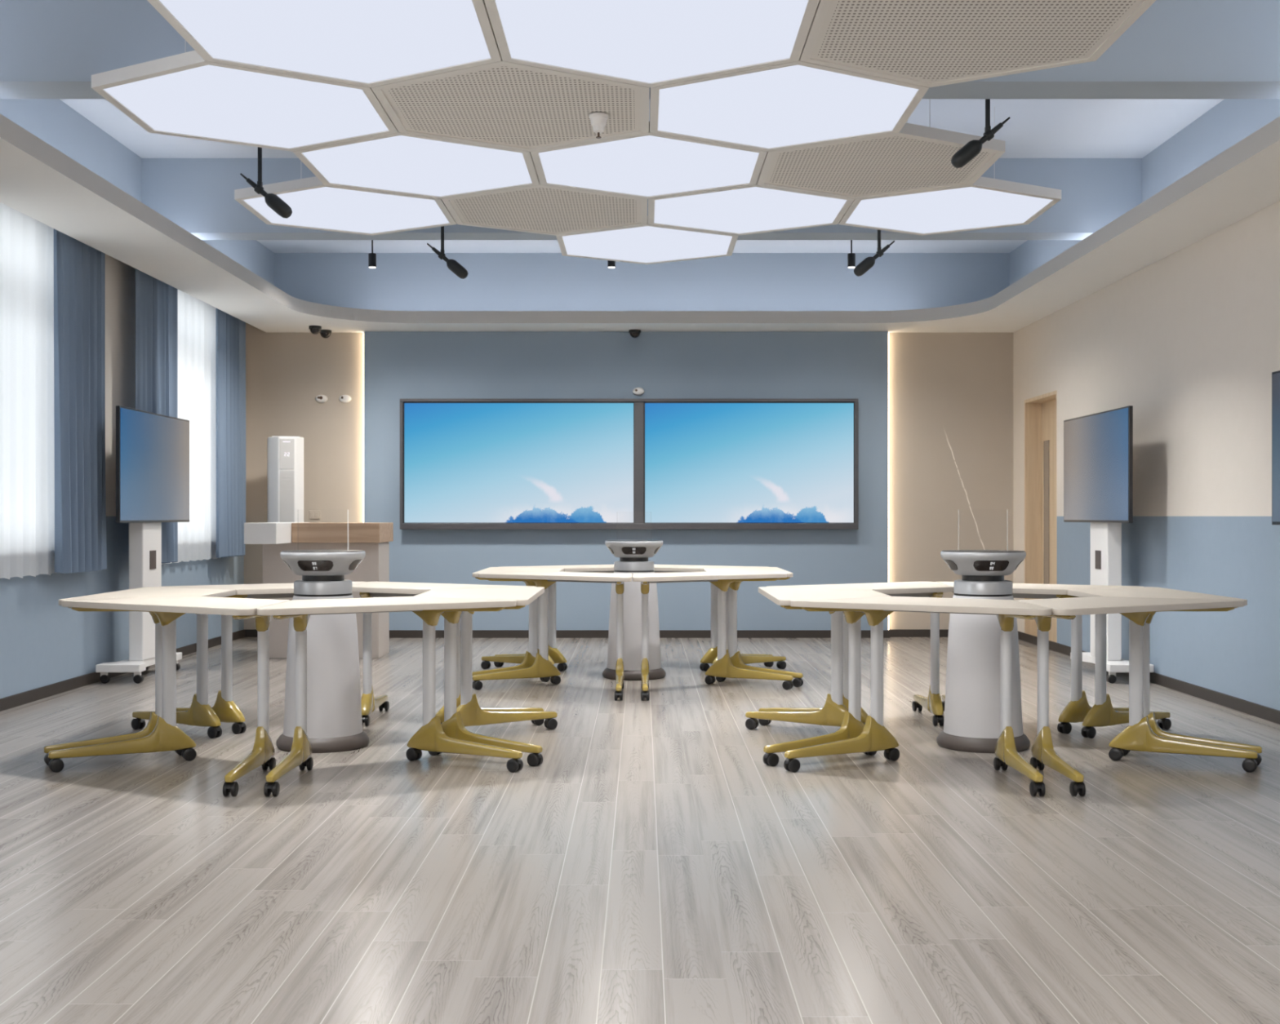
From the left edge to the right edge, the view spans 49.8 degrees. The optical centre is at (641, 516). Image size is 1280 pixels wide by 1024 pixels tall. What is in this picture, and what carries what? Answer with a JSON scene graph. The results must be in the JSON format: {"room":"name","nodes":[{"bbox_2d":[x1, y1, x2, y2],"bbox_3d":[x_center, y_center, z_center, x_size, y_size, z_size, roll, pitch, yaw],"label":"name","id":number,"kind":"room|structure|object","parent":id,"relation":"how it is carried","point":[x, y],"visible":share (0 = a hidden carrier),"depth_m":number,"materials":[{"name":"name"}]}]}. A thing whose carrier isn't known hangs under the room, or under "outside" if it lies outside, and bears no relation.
{"room":"classroom","nodes":[
{"label":"classroom","id":0,"kind":"room"},
{"bbox_2d":[0,253,244,698],"bbox_3d":[-3.835,-0.662,5.125,0.250,3.575,15.850,0,0,0],"label":"wall","id":1,"kind":"structure","parent":0,"point":[43,642],"depth_m":9.54,"materials":[{"name":"paint"}]},
{"bbox_2d":[0,202,54,579],"bbox_3d":[-3.666,-0.769,7.975,0.040,2.271,1.950,0,0,0],"label":"sheer curtain","id":2,"kind":"object","parent":1,"relation":"hanging from","point":[27,442],"visible":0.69,"depth_m":8.21,"materials":[{"name":"white fabric"}]},
{"bbox_2d":[53,228,106,573],"bbox_3d":[-3.585,-0.774,8.823,0.079,2.261,0.766,0,0,0],"label":"curtain","id":3,"kind":"object","parent":1,"relation":"hanging from","point":[79,268],"visible":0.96,"depth_m":8.75,"materials":[{"name":"blue fabric"}]},
{"bbox_2d":[0,629,244,711],"bbox_3d":[-3.703,1.090,5.125,0.015,0.070,15.450,0,0,0],"label":"baseboard","id":4,"kind":"structure","parent":1,"relation":"attached to","point":[15,700],"depth_m":8.84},
{"bbox_2d":[135,268,177,563],"bbox_3d":[-3.585,-0.774,10.170,0.081,2.261,0.820,0,0,0],"label":"curtain","id":5,"kind":"object","parent":1,"relation":"hanging from","point":[156,300],"visible":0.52,"depth_m":10.24,"materials":[{"name":"blue fabric"}]},
{"bbox_2d":[161,289,220,564],"bbox_3d":[-3.665,-0.769,11.150,0.038,2.271,1.700,0,0,0],"label":"sheer curtain","id":6,"kind":"object","parent":1,"relation":"hanging from","point":[197,373],"visible":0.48,"depth_m":11.42,"materials":[{"name":"white fabric"}]},
{"bbox_2d":[215,307,245,558],"bbox_3d":[-3.584,-0.774,12.054,0.080,2.261,0.747,0,0,0],"label":"curtain","id":7,"kind":"object","parent":1,"relation":"hanging from","point":[230,331],"visible":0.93,"depth_m":11.98,"materials":[{"name":"blue fabric"}]},
{"bbox_2d":[364,331,888,630],"bbox_3d":[-0.147,-0.293,12.807,4.855,2.836,0.084,0,0,0],"label":"wall","id":8,"kind":"structure","parent":0,"point":[398,365],"depth_m":12.76,"materials":[{"name":"blue paint"}]},
{"bbox_2d":[363,333,364,522],"bbox_3d":[-2.581,-0.324,12.815,0.012,2.758,0.030,0,0,0],"label":"strip light","id":9,"kind":"object","parent":8,"relation":"attached to","point":[363,333],"visible":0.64,"depth_m":12.80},
{"bbox_2d":[244,629,948,638],"bbox_3d":[-0.125,1.090,12.800,7.140,0.070,0.100,0,0,0],"label":"baseboard","id":10,"kind":"structure","parent":8,"relation":"attached to","point":[889,633],"depth_m":12.75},
{"bbox_2d":[400,399,857,529],"bbox_3d":[-0.118,-0.480,12.707,4.207,1.200,0.115,0,0,0],"label":"screen","id":11,"kind":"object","parent":8,"relation":"attached to","point":[465,464],"depth_m":12.67,"materials":[{"name":"blue glass"}]},
{"bbox_2d":[632,387,644,395],"bbox_3d":[-0.032,-1.155,12.744,0.112,0.076,0.042,0,0,0],"label":"wall sensor","id":12,"kind":"object","parent":8,"relation":"attached to","point":[637,391],"visible":1,"depth_m":12.73,"materials":[{"name":"white plastic"}]},
{"bbox_2d":[888,333,888,630],"bbox_3d":[2.286,-0.324,12.815,0.012,2.758,0.030,0,0,0],"label":"strip light","id":13,"kind":"object","parent":8,"relation":"attached to","point":[888,333],"visible":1,"depth_m":12.80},
{"bbox_2d":[244,322,1013,629],"bbox_3d":[-0.125,-0.662,12.950,7.170,3.575,0.200,0,0,0],"label":"wall","id":14,"kind":"structure","parent":0,"point":[951,394],"depth_m":12.85,"materials":[{"name":"beige paint"}]},
{"bbox_2d":[309,511,319,519],"bbox_3d":[-3.050,-0.015,12.842,0.100,0.080,0.016,0,0,0],"label":"wall switch","id":15,"kind":"object","parent":14,"relation":"attached to","point":[313,514],"visible":1,"depth_m":12.84,"materials":[{"name":"beige plastic"}]},
{"bbox_2d":[315,395,327,403],"bbox_3d":[-2.984,-1.095,12.828,0.112,0.076,0.045,0,0,0],"label":"wall sensor","id":16,"kind":"object","parent":14,"relation":"attached to","point":[320,398],"visible":1,"depth_m":12.82,"materials":[{"name":"white plastic"}]},
{"bbox_2d":[338,395,351,403],"bbox_3d":[-2.764,-1.095,12.829,0.112,0.076,0.042,0,0,0],"label":"wall sensor","id":17,"kind":"object","parent":14,"relation":"attached to","point":[344,398],"visible":1,"depth_m":12.82,"materials":[{"name":"white plastic"}]},
{"bbox_2d":[0,637,1279,1023],"bbox_3d":[-0.075,1.175,5.125,7.870,0.100,15.850,0,0,0],"label":"floor","id":18,"kind":"structure","parent":0,"point":[653,868],"depth_m":4.37,"materials":[{"name":"grey wood"}]},
{"bbox_2d":[43,586,235,766],"bbox_3d":[-2.385,0.750,6.751,0.626,0.750,1.146,0,0,0],"label":"table","id":19,"kind":"object","parent":18,"relation":"on","point":[200,713],"visible":0.59,"depth_m":6.98,"materials":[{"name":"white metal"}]},
{"bbox_2d":[95,405,189,684],"bbox_3d":[-3.513,0.202,9.665,0.295,1.845,1.390,0,0,0],"label":"screen","id":20,"kind":"object","parent":18,"relation":"on","point":[153,449],"visible":0.88,"depth_m":9.52,"materials":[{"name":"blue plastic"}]},
{"bbox_2d":[48,596,289,796],"bbox_3d":[-1.977,0.750,6.045,1.146,0.750,0.626,0,0,30],"label":"table","id":21,"kind":"object","parent":18,"relation":"on","point":[166,736],"visible":0.94,"depth_m":6.06,"materials":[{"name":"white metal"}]},
{"bbox_2d":[163,582,366,734],"bbox_3d":[-1.976,0.750,7.452,1.146,0.750,0.626,0,0,-30],"label":"table","id":22,"kind":"object","parent":18,"relation":"on","point":[227,711],"visible":0.28,"depth_m":7.17,"materials":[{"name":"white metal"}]},
{"bbox_2d":[267,435,303,522],"bbox_3d":[-3.183,0.204,12.327,0.310,1.842,0.308,0,0,-17],"label":"air conditioner","id":23,"kind":"object","parent":18,"relation":"on","point":[285,453],"visible":0.52,"depth_m":12.20,"materials":[{"name":"white plastic"}]},
{"bbox_2d":[271,435,299,437],"bbox_3d":[-3.197,-0.711,12.374,0.240,0.012,0.150,0,0,-17],"label":"vent","id":24,"kind":"object","parent":23,"relation":"attached to","point":[272,436],"depth_m":12.30,"materials":[{"name":"grey plastic"}]},
{"bbox_2d":[280,471,293,522],"bbox_3d":[-3.137,0.285,12.185,0.125,1.380,0.010,0,0,-17],"label":"grille","id":25,"kind":"object","parent":23,"relation":"attached to","point":[286,477],"depth_m":12.18,"materials":[{"name":"grey plastic"}]},
{"bbox_2d":[244,522,393,658],"bbox_3d":[-2.528,0.588,10.880,0.944,1.075,1.040,0,0,0],"label":"lectern","id":26,"kind":"object","parent":18,"relation":"on","point":[374,539],"visible":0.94,"depth_m":10.90,"materials":[{"name":"brown wood"}]},
{"bbox_2d":[291,522,393,542],"bbox_3d":[-2.401,0.130,11.100,0.689,0.155,0.600,0,0,0],"label":"countertop","id":27,"kind":"structure","parent":26,"relation":"on","point":[310,532],"depth_m":10.80,"materials":[{"name":"brown wood"}]},
{"bbox_2d":[275,509,368,753],"bbox_3d":[-1.563,0.546,6.760,0.444,1.158,0.444,0,0,0],"label":"pedestal","id":28,"kind":"object","parent":18,"relation":"on","point":[334,707],"visible":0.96,"depth_m":6.62,"materials":[{"name":"white plastic"}]},
{"bbox_2d":[257,596,523,796],"bbox_3d":[-1.162,0.750,6.046,1.146,0.750,0.626,0,0,-30],"label":"table","id":29,"kind":"object","parent":18,"relation":"on","point":[431,737],"visible":1,"depth_m":6.05,"materials":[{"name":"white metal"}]},
{"bbox_2d":[351,582,544,726],"bbox_3d":[-1.164,0.750,7.454,1.146,0.750,0.626,0,0,30],"label":"table","id":30,"kind":"object","parent":18,"relation":"on","point":[369,704],"visible":0.55,"depth_m":7.39,"materials":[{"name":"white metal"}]},
{"bbox_2d":[413,586,557,766],"bbox_3d":[-0.758,0.750,6.750,0.626,0.750,1.146,0,0,0],"label":"table","id":31,"kind":"object","parent":18,"relation":"on","point":[468,713],"visible":0.77,"depth_m":6.55,"materials":[{"name":"beige laminate"}]},
{"bbox_2d":[472,567,564,682],"bbox_3d":[-0.875,0.750,9.631,0.626,0.750,1.146,0,0,0],"label":"table","id":32,"kind":"object","parent":18,"relation":"on","point":[525,661],"visible":0.38,"depth_m":9.33,"materials":[{"name":"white metal"}]},
{"bbox_2d":[472,572,631,701],"bbox_3d":[-0.468,0.750,8.924,1.146,0.750,0.626,0,0,30],"label":"table","id":33,"kind":"object","parent":18,"relation":"on","point":[541,667],"visible":0.99,"depth_m":8.96,"materials":[{"name":"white laminate"}]},
{"bbox_2d":[493,564,614,671],"bbox_3d":[-0.468,0.750,10.335,1.146,0.750,0.626,0,0,-30],"label":"table","id":34,"kind":"object","parent":18,"relation":"on","point":[557,656],"visible":0.27,"depth_m":10.05,"materials":[{"name":"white metal"}]},
{"bbox_2d":[602,540,666,680],"bbox_3d":[-0.055,0.546,9.660,0.444,1.158,0.444,0,0,0],"label":"pedestal","id":35,"kind":"object","parent":18,"relation":"on","point":[633,555],"visible":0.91,"depth_m":9.52,"materials":[{"name":"white plastic"}]},
{"bbox_2d":[632,572,793,700],"bbox_3d":[0.345,0.750,8.927,1.146,0.750,0.626,0,0,-30],"label":"table","id":36,"kind":"object","parent":18,"relation":"on","point":[723,667],"visible":1,"depth_m":8.97,"materials":[{"name":"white metal"}]},
{"bbox_2d":[653,564,773,671],"bbox_3d":[0.345,0.750,10.332,1.146,0.750,0.626,0,0,30],"label":"table","id":37,"kind":"object","parent":18,"relation":"on","point":[710,655],"visible":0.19,"depth_m":10.04,"materials":[{"name":"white metal"}]},
{"bbox_2d":[702,567,803,687],"bbox_3d":[0.752,0.750,9.630,0.626,0.750,1.146,0,0,0],"label":"table","id":38,"kind":"object","parent":18,"relation":"on","point":[740,661],"visible":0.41,"depth_m":9.32,"materials":[{"name":"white metal"}]},
{"bbox_2d":[745,586,891,766],"bbox_3d":[0.858,0.750,6.752,0.626,0.750,1.146,0,0,0],"label":"table","id":39,"kind":"object","parent":18,"relation":"on","point":[833,713],"visible":0.69,"depth_m":6.55,"materials":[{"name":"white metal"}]},
{"bbox_2d":[758,582,953,726],"bbox_3d":[1.264,0.750,7.455,1.146,0.750,0.626,0,0,-30],"label":"table","id":40,"kind":"object","parent":18,"relation":"on","point":[933,704],"visible":0.58,"depth_m":7.38,"materials":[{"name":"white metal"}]},
{"bbox_2d":[783,596,1052,796],"bbox_3d":[1.263,0.750,6.047,1.146,0.750,0.626,0,0,30],"label":"table","id":41,"kind":"object","parent":18,"relation":"on","point":[874,737],"visible":1,"depth_m":6.05,"materials":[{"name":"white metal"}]},
{"bbox_2d":[936,550,1030,753],"bbox_3d":[1.672,0.546,6.760,0.444,1.158,0.444,0,0,0],"label":"pedestal","id":42,"kind":"object","parent":18,"relation":"on","point":[971,722],"visible":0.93,"depth_m":6.62,"materials":[{"name":"white plastic"}]},
{"bbox_2d":[934,582,1139,734],"bbox_3d":[2.078,0.750,7.454,1.146,0.750,0.626,0,0,30],"label":"table","id":43,"kind":"object","parent":18,"relation":"on","point":[1077,708],"visible":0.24,"depth_m":7.17,"materials":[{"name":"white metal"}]},
{"bbox_2d":[1063,405,1153,684],"bbox_3d":[3.283,0.202,9.665,0.295,1.845,1.390,0,0,0],"label":"screen","id":44,"kind":"object","parent":18,"relation":"on","point":[1098,447],"visible":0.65,"depth_m":9.48,"materials":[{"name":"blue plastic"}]},
{"bbox_2d":[1015,596,1257,796],"bbox_3d":[2.076,0.750,6.048,1.146,0.750,0.626,0,0,-30],"label":"table","id":45,"kind":"object","parent":18,"relation":"on","point":[1139,735],"visible":0.94,"depth_m":6.06,"materials":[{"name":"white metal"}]},
{"bbox_2d":[1067,586,1262,766],"bbox_3d":[2.482,0.750,6.748,0.626,0.750,1.146,0,0,0],"label":"table","id":46,"kind":"object","parent":18,"relation":"on","point":[1102,713],"visible":0.54,"depth_m":6.97,"materials":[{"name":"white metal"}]},
{"bbox_2d":[0,114,1279,333],"bbox_3d":[-0.020,-1.766,5.125,6.960,0.107,15.450,0,0,0],"label":"soffit","id":47,"kind":"structure","parent":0,"point":[37,180],"depth_m":9.33,"materials":[{"name":"white paint"}]},
{"bbox_2d":[308,325,321,334],"bbox_3d":[-2.945,-1.677,12.430,0.112,0.072,0.112,0,0,0],"label":"dome camera","id":48,"kind":"object","parent":47,"relation":"attached to","point":[315,330],"visible":1,"depth_m":12.39,"materials":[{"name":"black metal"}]},
{"bbox_2d":[319,329,331,338],"bbox_3d":[-2.915,-1.677,12.700,0.112,0.072,0.112,0,0,0],"label":"dome camera","id":49,"kind":"object","parent":47,"relation":"attached to","point":[325,334],"visible":0.98,"depth_m":12.66,"materials":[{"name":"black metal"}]},
{"bbox_2d":[628,329,640,337],"bbox_3d":[-0.065,-1.677,12.680,0.112,0.072,0.112,0,0,0],"label":"dome camera","id":50,"kind":"object","parent":47,"relation":"attached to","point":[633,333],"visible":1,"depth_m":12.64,"materials":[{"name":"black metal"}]},
{"bbox_2d":[60,99,1223,253],"bbox_3d":[-0.125,-2.500,5.125,7.770,0.100,15.850,0,0,0],"label":"ceiling","id":51,"kind":"structure","parent":0,"point":[1035,128],"depth_m":8.95,"materials":[{"name":"white paint"}]},
{"bbox_2d":[91,40,398,151],"bbox_3d":[-1.776,-2.150,6.298,1.202,0.600,1.388,0,0,0],"label":"ceiling light","id":52,"kind":"object","parent":51,"relation":"hanging from","point":[185,95],"visible":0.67,"depth_m":6.21,"materials":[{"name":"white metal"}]},
{"bbox_2d":[103,65,388,148],"bbox_3d":[-1.776,-1.877,6.298,1.125,0.045,1.299,0,0,0],"label":"diffuser","id":53,"kind":"object","parent":52,"relation":"attached to","point":[224,104],"depth_m":6.23,"materials":[{"name":"white plastic"}]},
{"bbox_2d":[240,146,292,218],"bbox_3d":[-2.012,-2.023,7.380,0.279,0.854,0.080,0,0,0],"label":"microphone","id":54,"kind":"object","parent":51,"relation":"hanging from","point":[273,201],"visible":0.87,"depth_m":7.36,"materials":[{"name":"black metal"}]},
{"bbox_2d":[146,0,501,87],"bbox_3d":[-1.172,-2.150,5.253,1.202,0.600,1.388,0,0,0],"label":"ceiling light","id":55,"kind":"object","parent":51,"relation":"hanging from","point":[368,43],"visible":0.97,"depth_m":5.31,"materials":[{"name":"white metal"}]},
{"bbox_2d":[234,176,456,235],"bbox_3d":[-1.776,-2.150,8.389,1.202,0.600,1.388,0,0,0],"label":"ceiling light","id":56,"kind":"object","parent":51,"relation":"hanging from","point":[313,204],"visible":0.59,"depth_m":8.33,"materials":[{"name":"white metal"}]},
{"bbox_2d":[368,240,376,268],"bbox_3d":[-2.150,-2.217,11.000,0.062,0.466,0.062,0,0,0],"label":"pendant light","id":57,"kind":"object","parent":51,"relation":"in","point":[371,256],"visible":0.93,"depth_m":10.98,"materials":[{"name":"black plastic"}]},
{"bbox_2d":[293,132,539,199],"bbox_3d":[-1.172,-2.150,7.344,1.202,0.600,1.388,0,0,0],"label":"ceiling light","id":58,"kind":"object","parent":51,"relation":"hanging from","point":[399,163],"visible":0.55,"depth_m":7.32,"materials":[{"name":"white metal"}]},
{"bbox_2d":[426,226,468,279],"bbox_3d":[-1.312,-2.026,9.300,0.279,0.848,0.080,0,0,0],"label":"microphone","id":59,"kind":"object","parent":51,"relation":"hanging from","point":[453,265],"visible":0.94,"depth_m":9.28,"materials":[{"name":"black metal"}]},
{"bbox_2d":[370,57,649,151],"bbox_3d":[-0.569,-2.150,6.298,1.202,0.600,1.388,0,0,0],"label":"ceiling panel","id":60,"kind":"object","parent":51,"relation":"hanging from","point":[501,104],"visible":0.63,"depth_m":6.25,"materials":[{"name":"white metal"}]},
{"bbox_2d":[589,112,608,138],"bbox_3d":[-0.200,-1.798,6.360,0.088,0.104,0.088,0,0,0],"label":"sprinkler","id":61,"kind":"object","parent":60,"relation":"attached to","point":[598,120],"visible":1,"depth_m":6.33,"materials":[{"name":"white plastic"}]},
{"bbox_2d":[441,183,647,235],"bbox_3d":[-0.569,-2.150,8.389,1.202,0.600,1.388,0,0,0],"label":"ceiling panel","id":62,"kind":"object","parent":51,"relation":"hanging from","point":[540,209],"visible":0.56,"depth_m":8.35,"materials":[{"name":"white metal"}]},
{"bbox_2d":[607,260,615,268],"bbox_3d":[-0.242,-2.217,11.000,0.062,0.466,0.062,0,0,0],"label":"pendant light","id":63,"kind":"object","parent":51,"relation":"in","point":[611,264],"visible":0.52,"depth_m":10.98,"materials":[{"name":"black plastic"}]},
{"bbox_2d":[0,99,1279,311],"bbox_3d":[-0.020,-2.135,5.125,6.960,0.630,15.450,0,0,0],"label":"coffer","id":64,"kind":"object","parent":51,"relation":"attached to","point":[399,282],"visible":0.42,"depth_m":12.83,"materials":[{"name":"blue paint"}]},
{"bbox_2d":[0,0,1279,99],"bbox_3d":[0.000,-2.195,6.280,6.840,0.510,0.260,0,0,0],"label":"beam","id":65,"kind":"structure","parent":51,"relation":"attached to","point":[50,49],"depth_m":6.15,"materials":[{"name":"blue paint"}]},
{"bbox_2d":[142,158,1142,239],"bbox_3d":[0.000,-2.195,9.555,6.840,0.510,0.250,0,0,0],"label":"beam","id":66,"kind":"structure","parent":51,"relation":"attached to","point":[197,195],"depth_m":9.43,"materials":[{"name":"blue paint"}]},
{"bbox_2d":[555,216,737,264],"bbox_3d":[0.035,-2.150,9.435,1.202,0.600,1.388,0,0,0],"label":"ceiling light","id":67,"kind":"object","parent":51,"relation":"hanging from","point":[646,244],"visible":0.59,"depth_m":9.40,"materials":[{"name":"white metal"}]},
{"bbox_2d":[530,121,767,199],"bbox_3d":[0.035,-2.150,7.344,1.202,0.600,1.388,0,0,0],"label":"ceiling light","id":68,"kind":"object","parent":51,"relation":"hanging from","point":[646,166],"visible":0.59,"depth_m":7.30,"materials":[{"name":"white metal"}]},
{"bbox_2d":[484,0,819,87],"bbox_3d":[0.035,-2.150,5.253,1.202,0.600,1.388,0,0,0],"label":"ceiling light","id":69,"kind":"object","parent":51,"relation":"hanging from","point":[648,43],"visible":1,"depth_m":5.31,"materials":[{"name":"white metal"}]},
{"bbox_2d":[648,183,854,235],"bbox_3d":[0.639,-2.150,8.389,1.202,0.600,1.388,0,0,0],"label":"ceiling light","id":70,"kind":"object","parent":51,"relation":"hanging from","point":[751,209],"visible":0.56,"depth_m":8.35,"materials":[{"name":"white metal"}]},
{"bbox_2d":[649,57,928,151],"bbox_3d":[0.639,-2.150,6.298,1.202,0.600,1.388,0,0,0],"label":"ceiling light","id":71,"kind":"object","parent":51,"relation":"hanging from","point":[797,104],"visible":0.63,"depth_m":6.25,"materials":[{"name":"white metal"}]},
{"bbox_2d":[847,240,855,268],"bbox_3d":[1.672,-2.217,11.000,0.062,0.466,0.062,0,0,0],"label":"pendant light","id":72,"kind":"object","parent":51,"relation":"in","point":[851,256],"visible":0.91,"depth_m":10.98,"materials":[{"name":"black plastic"}]},
{"bbox_2d":[853,230,894,276],"bbox_3d":[1.567,-2.034,9.300,0.279,0.831,0.080,0,0,0],"label":"microphone","id":73,"kind":"object","parent":51,"relation":"hanging from","point":[868,263],"visible":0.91,"depth_m":9.28,"materials":[{"name":"black metal"}]},
{"bbox_2d":[756,122,1004,199],"bbox_3d":[1.242,-2.150,7.344,1.202,0.600,1.388,0,0,0],"label":"ceiling panel","id":74,"kind":"object","parent":51,"relation":"hanging from","point":[917,157],"visible":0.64,"depth_m":7.26,"materials":[{"name":"white metal"}]},
{"bbox_2d":[838,120,1061,235],"bbox_3d":[1.846,-2.150,8.389,1.202,0.600,1.388,0,0,0],"label":"ceiling light","id":75,"kind":"object","parent":51,"relation":"hanging from","point":[988,202],"visible":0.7,"depth_m":8.29,"materials":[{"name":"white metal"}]},
{"bbox_2d":[845,186,1052,233],"bbox_3d":[1.846,-1.877,8.389,1.125,0.045,1.299,0,0,0],"label":"diffuser","id":76,"kind":"object","parent":75,"relation":"attached to","point":[953,209],"depth_m":8.33,"materials":[{"name":"white plastic"}]},
{"bbox_2d":[800,0,1155,87],"bbox_3d":[1.242,-2.150,5.253,1.202,0.600,1.388,0,0,0],"label":"ceiling panel","id":77,"kind":"object","parent":51,"relation":"hanging from","point":[928,43],"visible":0.97,"depth_m":5.31,"materials":[{"name":"white metal"}]},
{"bbox_2d":[951,99,1010,168],"bbox_3d":[1.597,-2.046,6.500,0.279,0.808,0.080,0,0,0],"label":"microphone","id":78,"kind":"object","parent":51,"relation":"hanging from","point":[972,148],"visible":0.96,"depth_m":6.48,"materials":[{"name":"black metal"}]},
{"bbox_2d":[1013,200,1279,711],"bbox_3d":[3.585,-0.662,5.125,0.250,3.575,15.850,0,0,0],"label":"wall","id":79,"kind":"structure","parent":0,"point":[1189,340],"depth_m":8.71,"materials":[{"name":"paint"}]},
{"bbox_2d":[1024,390,1057,643],"bbox_3d":[3.561,0.036,11.990,0.199,2.177,0.980,0,0,0],"label":"door","id":80,"kind":"structure","parent":79,"relation":"in","point":[1040,411],"depth_m":12.45,"materials":[{"name":"brown wood"}]},
{"bbox_2d":[1017,631,1279,724],"bbox_3d":[3.453,1.090,5.125,0.015,0.070,15.450,0,0,0],"label":"baseboard","id":81,"kind":"structure","parent":79,"relation":"attached to","point":[1272,715],"depth_m":8.46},
{"bbox_2d":[1271,370,1279,524],"bbox_3d":[3.260,0.202,6.195,0.295,1.845,1.390,0,0,0],"label":"screen","id":82,"kind":"object","parent":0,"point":[1275,375],"visible":1,"depth_m":6.84,"materials":[{"name":"black plastic"}]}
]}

